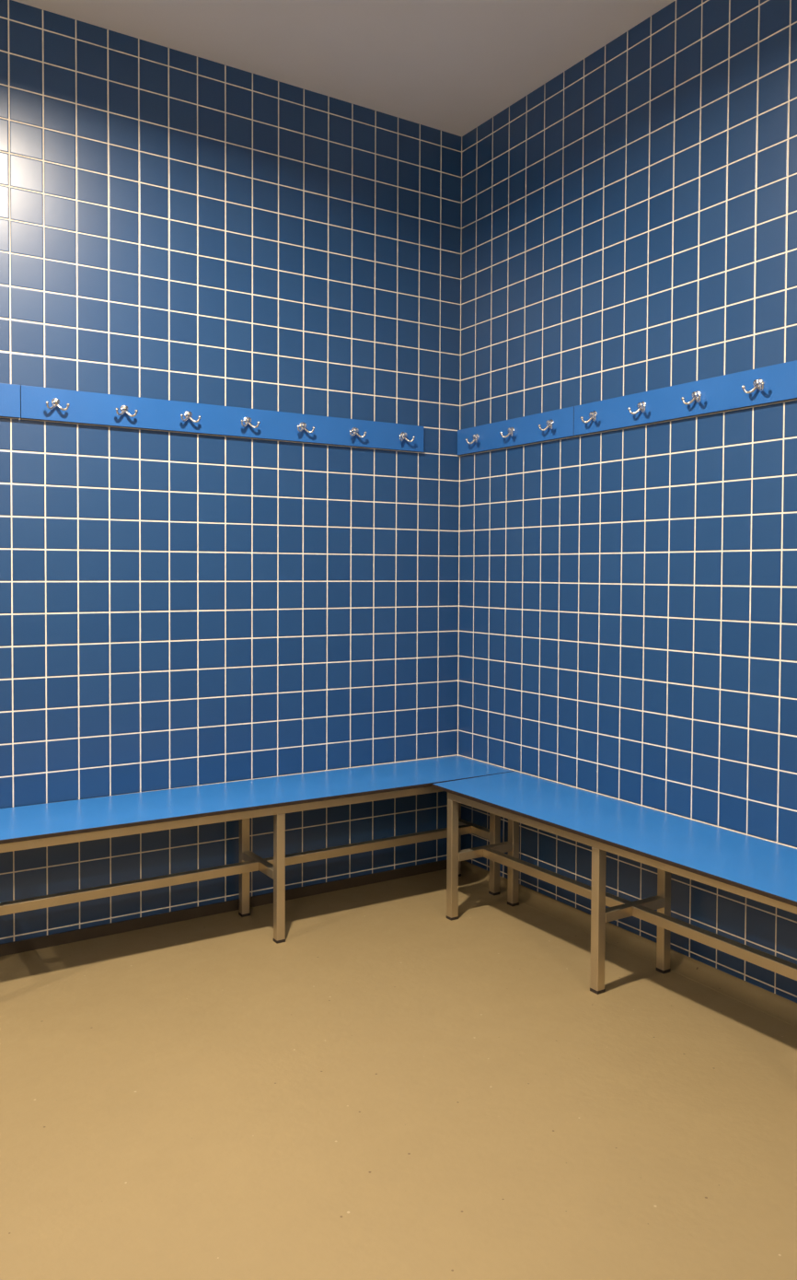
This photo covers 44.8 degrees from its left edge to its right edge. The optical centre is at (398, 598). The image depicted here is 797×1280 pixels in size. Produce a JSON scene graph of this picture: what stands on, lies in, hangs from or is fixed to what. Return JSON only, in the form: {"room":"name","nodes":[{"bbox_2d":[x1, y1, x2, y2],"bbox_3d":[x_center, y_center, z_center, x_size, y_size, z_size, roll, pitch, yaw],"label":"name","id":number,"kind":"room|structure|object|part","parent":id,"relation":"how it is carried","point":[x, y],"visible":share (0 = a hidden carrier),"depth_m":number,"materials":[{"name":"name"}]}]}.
{"room":"changing room","nodes":[
{"label":"changing room","id":0,"kind":"room"},
{"bbox_2d":[0,0,462,943],"bbox_3d":[-1.784,-0.388,3.027,5.000,3.214,0.100,-1,2,-32],"label":"wall","id":1,"kind":"structure","parent":0,"point":[178,610],"depth_m":3.65,"materials":[{"name":"blue tile"}]},
{"bbox_2d":[0,383,20,418],"bbox_3d":[-1.962,-0.656,2.816,1.637,0.110,0.053,-1,2,-32],"label":"rail","id":2,"kind":"object","parent":1,"relation":"attached to","point":[9,393],"visible":1,"depth_m":3.25,"materials":[{"name":"blue laminate"}]},
{"bbox_2d":[20,384,423,452],"bbox_3d":[-0.578,-0.674,3.694,1.638,0.110,0.053,-1,2,-32],"label":"rail","id":3,"kind":"object","parent":1,"relation":"attached to","point":[36,402],"visible":1,"depth_m":3.62,"materials":[{"name":"blue laminate"}]},
{"bbox_2d":[0,859,446,956],"bbox_3d":[-1.762,1.200,3.025,4.800,0.040,0.008,-1,2,-32],"label":"baseboard","id":4,"kind":"structure","parent":1,"relation":"attached to","point":[117,927],"depth_m":3.66,"materials":[{"name":"blue tile"}]},
{"bbox_2d":[11,0,675,136],"bbox_3d":[-0.302,-1.963,0.662,5.000,0.080,5.600,-1,2,-32],"label":"ceiling","id":5,"kind":"structure","parent":0,"point":[451,66],"depth_m":3.45,"materials":[{"name":"white paint"}]},
{"bbox_2d":[0,869,796,1279],"bbox_3d":[-0.318,1.329,0.752,5.000,0.080,5.600,-1,2,-32],"label":"floor","id":6,"kind":"structure","parent":0,"point":[391,1088],"depth_m":2.37,"materials":[{"name":"beige plastic"}]},
{"bbox_2d":[0,756,513,943],"bbox_3d":[-0.540,0.959,3.554,2.156,0.505,0.407,-1,2,-32],"label":"bench","id":7,"kind":"object","parent":6,"relation":"on","point":[56,823],"visible":0.85,"depth_m":3.43,"materials":[{"name":"blue plastic"}]},
{"bbox_3d":[-0.449,0.743,3.401,2.090,0.038,0.032,-1,2,-32],"label":"frame rail","id":8,"kind":"part","parent":7,"relation":"part of","materials":[{"name":"metal"}]},
{"bbox_3d":[-0.587,0.976,3.683,0.032,0.452,0.032,-1,2,-32],"label":"leg","id":9,"kind":"part","parent":7,"relation":"part of","materials":[{"name":"metal"}]},
{"bbox_3d":[-0.423,0.984,3.424,0.032,0.452,0.032,-1,2,-32],"label":"leg","id":10,"kind":"part","parent":7,"relation":"part of","materials":[{"name":"metal"}]},
{"bbox_3d":[0.248,0.968,4.172,0.032,0.448,0.032,-1,2,-32],"label":"leg","id":11,"kind":"part","parent":7,"relation":"part of","materials":[{"name":"metal"}]},
{"bbox_3d":[0.394,0.975,3.942,0.032,0.448,0.032,-1,2,-32],"label":"leg","id":12,"kind":"part","parent":7,"relation":"part of","materials":[{"name":"metal"}]},
{"bbox_2d":[432,771,796,994],"bbox_3d":[0.797,0.981,3.065,0.424,0.500,1.867,-1,2,-32],"label":"bench","id":13,"kind":"object","parent":6,"relation":"on","point":[761,870],"visible":1,"depth_m":3.06,"materials":[{"name":"blue laminate"}]},
{"bbox_3d":[0.204,0.982,3.658,0.033,0.449,0.032,-1,2,-32],"label":"leg","id":14,"kind":"part","parent":13,"relation":"part of","materials":[{"name":"metal"}]},
{"bbox_3d":[0.453,0.979,3.816,0.033,0.449,0.032,-1,2,-32],"label":"leg","id":15,"kind":"part","parent":13,"relation":"part of","materials":[{"name":"metal"}]},
{"bbox_3d":[0.625,1.001,3.025,0.033,0.450,0.032,-1,2,-32],"label":"leg","id":16,"kind":"part","parent":13,"relation":"part of","materials":[{"name":"metal"}]},
{"bbox_3d":[0.677,0.763,2.942,0.032,0.033,1.739,-1,2,-34],"label":"frame rail","id":17,"kind":"part","parent":13,"relation":"part of","materials":[{"name":"metal"}]},
{"bbox_3d":[0.874,0.998,3.183,0.033,0.450,0.032,-1,2,-32],"label":"leg","id":18,"kind":"part","parent":13,"relation":"part of","materials":[{"name":"metal"}]},
{"bbox_2d":[457,0,796,1002],"bbox_3d":[1.785,-0.342,1.978,0.100,3.214,5.500,-1,2,-32],"label":"wall","id":19,"kind":"structure","parent":0,"point":[628,602],"depth_m":3.36,"materials":[{"name":"blue tile"}]},
{"bbox_2d":[457,406,576,455],"bbox_3d":[0.449,-0.675,3.934,0.052,0.110,0.742,-1,2,-32],"label":"rail","id":20,"kind":"object","parent":19,"relation":"attached to","point":[556,424],"visible":1,"depth_m":3.90,"materials":[{"name":"blue laminate"}]},
{"bbox_2d":[460,860,796,1027],"bbox_3d":[1.683,1.244,2.020,0.061,0.040,5.400,-1,2,-32],"label":"baseboard","id":21,"kind":"structure","parent":19,"relation":"attached to","point":[778,1006],"depth_m":3.29,"materials":[{"name":"beige plastic"}]},
{"bbox_2d":[573,360,796,435],"bbox_3d":[1.088,-0.645,2.929,0.053,0.110,1.638,-1,2,-32],"label":"rail","id":22,"kind":"object","parent":19,"relation":"attached to","point":[775,383],"visible":1,"depth_m":3.15,"materials":[{"name":"blue laminate"}]}
]}

